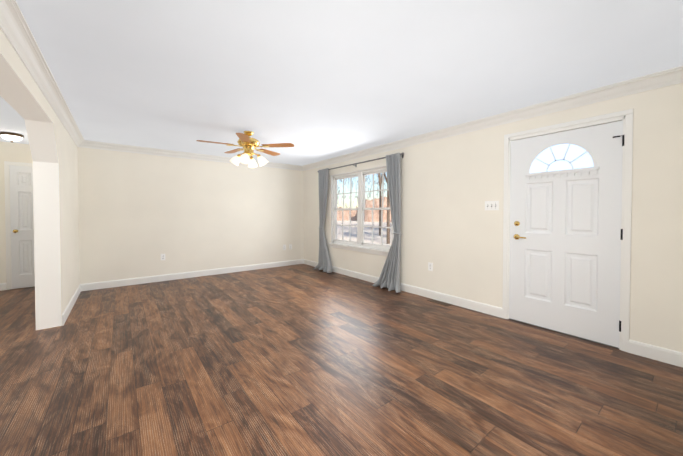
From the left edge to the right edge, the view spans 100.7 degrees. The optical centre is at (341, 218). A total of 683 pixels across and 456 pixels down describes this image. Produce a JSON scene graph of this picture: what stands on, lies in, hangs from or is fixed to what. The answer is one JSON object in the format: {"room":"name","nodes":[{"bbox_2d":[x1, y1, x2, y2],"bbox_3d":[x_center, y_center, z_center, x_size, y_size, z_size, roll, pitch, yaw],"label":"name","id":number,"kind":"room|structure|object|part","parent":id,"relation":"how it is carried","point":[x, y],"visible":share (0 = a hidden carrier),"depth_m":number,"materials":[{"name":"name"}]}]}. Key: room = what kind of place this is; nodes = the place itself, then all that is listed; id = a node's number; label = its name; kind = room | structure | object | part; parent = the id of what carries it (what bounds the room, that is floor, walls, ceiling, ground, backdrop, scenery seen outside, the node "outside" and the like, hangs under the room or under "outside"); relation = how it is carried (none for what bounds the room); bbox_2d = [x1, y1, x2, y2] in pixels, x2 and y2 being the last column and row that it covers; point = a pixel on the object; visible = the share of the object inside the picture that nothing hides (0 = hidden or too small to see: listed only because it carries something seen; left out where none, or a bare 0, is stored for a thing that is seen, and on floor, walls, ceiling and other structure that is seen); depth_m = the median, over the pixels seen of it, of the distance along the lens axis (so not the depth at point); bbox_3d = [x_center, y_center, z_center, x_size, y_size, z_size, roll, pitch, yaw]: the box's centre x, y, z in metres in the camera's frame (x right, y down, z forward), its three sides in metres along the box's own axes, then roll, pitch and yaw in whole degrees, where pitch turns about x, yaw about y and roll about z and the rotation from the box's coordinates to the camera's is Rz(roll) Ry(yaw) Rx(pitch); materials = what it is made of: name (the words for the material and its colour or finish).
{"room":"empty living room","nodes":[
{"label":"empty living room","id":0,"kind":"room"},
{"bbox_2d":[0,141,34,288],"bbox_3d":[-5.661,-0.039,4.666,1.710,2.440,0.160,-1,1,-38],"label":"wall","id":1,"kind":"structure","parent":0,"point":[14,152],"depth_m":4.66,"materials":[{"name":"paint"}]},
{"bbox_2d":[0,283,6,290],"bbox_3d":[-5.834,1.126,4.439,0.755,0.118,0.016,-1,1,-38],"label":"baseboard","id":2,"kind":"structure","parent":1,"relation":"attached to","point":[3,286],"depth_m":4.65,"materials":[{"name":"white wood"}]},
{"bbox_2d":[4,161,32,289],"bbox_3d":[-5.262,0.118,4.865,0.680,2.120,0.019,-1,1,-38],"label":"door frame","id":3,"kind":"structure","parent":1,"relation":"attached to","point":[8,223],"depth_m":4.67,"materials":[{"name":"white wood"}]},
{"bbox_2d":[9,165,34,288],"bbox_3d":[-5.236,0.143,4.831,0.560,2.048,0.104,-1,1,-38],"label":"hall door","id":4,"kind":"structure","parent":1,"relation":"in","point":[22,227],"depth_m":4.76,"materials":[{"name":"white wood"}]},
{"bbox_2d":[0,28,79,329],"bbox_3d":[-2.669,0.000,2.384,0.200,2.440,7.120,-1,1,-38],"label":"wall","id":5,"kind":"structure","parent":0,"point":[54,149],"depth_m":3.09,"materials":[{"name":"paint"}]},
{"bbox_2d":[0,0,87,147],"bbox_3d":[-2.286,-1.161,2.111,0.092,0.109,6.250,-1,1,-38],"label":"crown molding","id":6,"kind":"structure","parent":5,"relation":"attached to","point":[16,30],"depth_m":2.08,"materials":[{"name":"white wood"}]},
{"bbox_2d":[61,284,81,325],"bbox_3d":[-3.676,1.136,3.870,0.016,0.118,1.749,-1,1,-38],"label":"baseboard","id":7,"kind":"structure","parent":5,"relation":"attached to","point":[64,316],"depth_m":3.63,"materials":[{"name":"white wood"}]},
{"bbox_2d":[78,147,303,283],"bbox_3d":[-2.587,-0.061,5.961,4.330,2.440,0.160,-1,1,-38],"label":"wall","id":8,"kind":"structure","parent":0,"point":[139,214],"depth_m":5.44,"materials":[{"name":"paint"}]},
{"bbox_2d":[82,259,302,290],"bbox_3d":[-2.612,1.102,5.850,4.130,0.118,0.016,-1,1,-38],"label":"baseboard","id":9,"kind":"structure","parent":8,"relation":"attached to","point":[149,279],"depth_m":5.47,"materials":[{"name":"white wood"}]},
{"bbox_2d":[88,140,299,170],"bbox_3d":[-2.573,-1.224,5.793,3.930,0.109,0.092,-1,1,-38],"label":"crown molding","id":10,"kind":"structure","parent":8,"relation":"attached to","point":[91,144],"depth_m":5.29,"materials":[{"name":"white wood"}]},
{"bbox_2d":[0,264,682,455],"bbox_3d":[-1.652,1.256,3.199,6.280,0.100,7.520,-1,1,-38],"label":"floor","id":11,"kind":"structure","parent":0,"point":[300,360],"depth_m":2.15,"materials":[{"name":"brown wood"}]},
{"bbox_2d":[427,299,451,305],"bbox_3d":[1.389,1.189,4.004,0.115,0.006,0.330,-1,1,-38],"label":"floor vent","id":12,"kind":"object","parent":11,"relation":"in","point":[439,302],"visible":1,"depth_m":4.00,"materials":[{"name":"brown metal"}]},
{"bbox_2d":[0,0,682,165],"bbox_3d":[-1.652,-1.283,3.156,6.280,0.100,7.520,-1,1,-38],"label":"ceiling","id":13,"kind":"structure","parent":0,"point":[313,81],"depth_m":2.21,"materials":[{"name":"paint"}]},
{"bbox_2d":[0,132,23,142],"bbox_3d":[-4.874,-1.188,4.183,0.240,0.125,0.240,-1,1,-38],"label":"hall ceiling light","id":14,"kind":"object","parent":13,"relation":"attached to","point":[11,136],"visible":1,"depth_m":4.12,"materials":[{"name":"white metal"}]},
{"bbox_2d":[196,131,293,167],"bbox_3d":[-1.381,-1.004,4.105,1.280,0.492,1.279,-1,1,-38],"label":"ceiling fan","id":15,"kind":"object","parent":13,"relation":"hanging from","point":[247,143],"visible":1,"depth_m":4.04,"materials":[{"name":"gold metal"}]},
{"bbox_2d":[303,83,682,351],"bbox_3d":[0.979,-0.041,4.780,0.160,2.440,6.410,-1,1,-38],"label":"wall","id":16,"kind":"structure","parent":0,"point":[451,229],"depth_m":3.53,"materials":[{"name":"paint"}]},
{"bbox_2d":[328,165,393,255],"bbox_3d":[0.370,-0.144,5.514,0.195,1.573,1.900,-1,1,-38],"label":"window","id":17,"kind":"structure","parent":16,"relation":"in","point":[359,245],"depth_m":5.50,"materials":[{"name":"white wood"}]},
{"bbox_2d":[318,153,403,172],"bbox_3d":[0.247,-1.034,5.492,0.096,0.072,2.482,-1,1,-38],"label":"curtain rod","id":18,"kind":"object","parent":16,"relation":"attached to","point":[355,164],"visible":0.75,"depth_m":5.31,"materials":[{"name":"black metal"}]},
{"bbox_2d":[313,168,332,272],"bbox_3d":[-0.395,0.035,6.200,0.238,2.235,0.621,-1,1,-38],"label":"curtain","id":19,"kind":"object","parent":18,"relation":"hanging from","point":[324,263],"visible":0.98,"depth_m":6.25,"materials":[{"name":"grey fabric"}]},
{"bbox_2d":[372,153,400,292],"bbox_3d":[0.764,0.061,4.714,0.238,2.235,0.621,-1,1,-38],"label":"curtain","id":20,"kind":"object","parent":18,"relation":"hanging from","point":[389,277],"visible":1,"depth_m":4.63,"materials":[{"name":"grey fabric"}]},
{"bbox_2d":[303,259,504,318],"bbox_3d":[0.500,1.112,5.271,0.016,0.118,4.758,-1,1,-38],"label":"baseboard","id":21,"kind":"structure","parent":16,"relation":"attached to","point":[469,304],"depth_m":4.14,"materials":[{"name":"white wood"}]},
{"bbox_2d":[428,262,432,270],"bbox_3d":[1.323,0.719,4.212,0.011,0.120,0.076,-1,1,-38],"label":"electrical outlet","id":22,"kind":"object","parent":16,"relation":"attached to","point":[430,266],"visible":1,"depth_m":4.21,"materials":[{"name":"white plastic"}]},
{"bbox_2d":[300,66,682,170],"bbox_3d":[0.929,-1.204,4.620,0.092,0.109,6.250,-1,1,-38],"label":"crown molding","id":23,"kind":"structure","parent":16,"relation":"attached to","point":[672,76],"depth_m":3.07,"materials":[{"name":"white wood"}]},
{"bbox_2d":[485,201,498,209],"bbox_3d":[1.860,-0.159,3.506,0.015,0.116,0.166,-1,1,-38],"label":"switch plate","id":24,"kind":"object","parent":16,"relation":"attached to","point":[491,205],"visible":1,"depth_m":3.50,"materials":[{"name":"white plastic"}]},
{"bbox_2d":[509,318,618,348],"bbox_3d":[2.348,1.203,3.047,0.150,0.012,0.950,-1,1,-38],"label":"entry door sill","id":25,"kind":"structure","parent":16,"relation":"attached to","point":[566,334],"depth_m":2.92,"materials":[{"name":"silver metal"}]},
{"bbox_2d":[509,120,623,347],"bbox_3d":[2.299,0.152,2.968,0.093,2.117,0.986,-1,1,-38],"label":"entry door","id":26,"kind":"structure","parent":16,"relation":"in","point":[565,225],"depth_m":2.92,"materials":[{"name":"white wood"}]},
{"bbox_3d":[2.051,0.139,3.255,0.055,0.217,0.142,-1,1,-38],"label":"handle","id":27,"kind":"part","parent":26,"relation":"part of","materials":[{"name":"gold metal"}]},
{"bbox_3d":[2.567,0.138,2.619,0.030,1.816,0.106,-1,1,-38],"label":"entry door hinges","id":28,"kind":"part","parent":26,"relation":"part of","materials":[{"name":"black metal"}]},
{"bbox_2d":[502,109,632,350],"bbox_3d":[2.340,0.109,3.022,0.170,2.200,1.080,-1,1,-38],"label":"door frame","id":29,"kind":"structure","parent":16,"relation":"attached to","point":[626,116],"depth_m":2.60,"materials":[{"name":"white wood"}]},
{"bbox_2d":[625,339,682,366],"bbox_3d":[2.738,1.161,2.404,0.016,0.118,0.468,-1,1,-38],"label":"baseboard","id":30,"kind":"structure","parent":16,"relation":"attached to","point":[665,355],"depth_m":2.44,"materials":[{"name":"white wood"}]},
{"label":"outside","id":31,"kind":"structure","parent":0,"visible":0},
{"bbox_2d":[337,221,390,245],"bbox_3d":[46.412,0.937,44.118,119.830,0.050,120.000,-1,1,-38],"label":"ground","id":32,"kind":"structure","parent":31,"point":[368,235],"depth_m":24.90,"materials":[{"name":"grey snow"}]},
{"bbox_2d":[337,197,390,221],"bbox_3d":[29.002,-1.519,30.488,3.998,5.364,140.000,-1,1,-38],"label":"building","id":33,"kind":"structure","parent":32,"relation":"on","point":[366,216],"depth_m":57.73,"materials":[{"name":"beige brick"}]},
{"bbox_2d":[378,173,381,234],"bbox_3d":[3.180,-4.059,22.646,5.519,10.710,4.565,-1,1,-38],"label":"tree","id":34,"kind":"object","parent":32,"relation":"on","point":[380,177],"depth_m":21.56,"materials":[{"name":"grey plant"}]},
{"bbox_2d":[384,172,389,243],"bbox_3d":[2.288,-3.471,15.541,6.146,9.774,4.728,-1,1,-38],"label":"tree","id":35,"kind":"object","parent":32,"relation":"on","point":[388,221],"depth_m":15.54,"materials":[{"name":"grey plant"}]},
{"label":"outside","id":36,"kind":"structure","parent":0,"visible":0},
{"bbox_2d":[337,172,386,213],"bbox_3d":[9.292,-7.095,15.011,0.001,13.800,64.000,-1,1,-38],"label":"branch","id":37,"kind":"object","parent":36,"point":[357,195],"depth_m":24.18,"materials":[{"name":"plant"}]}
]}

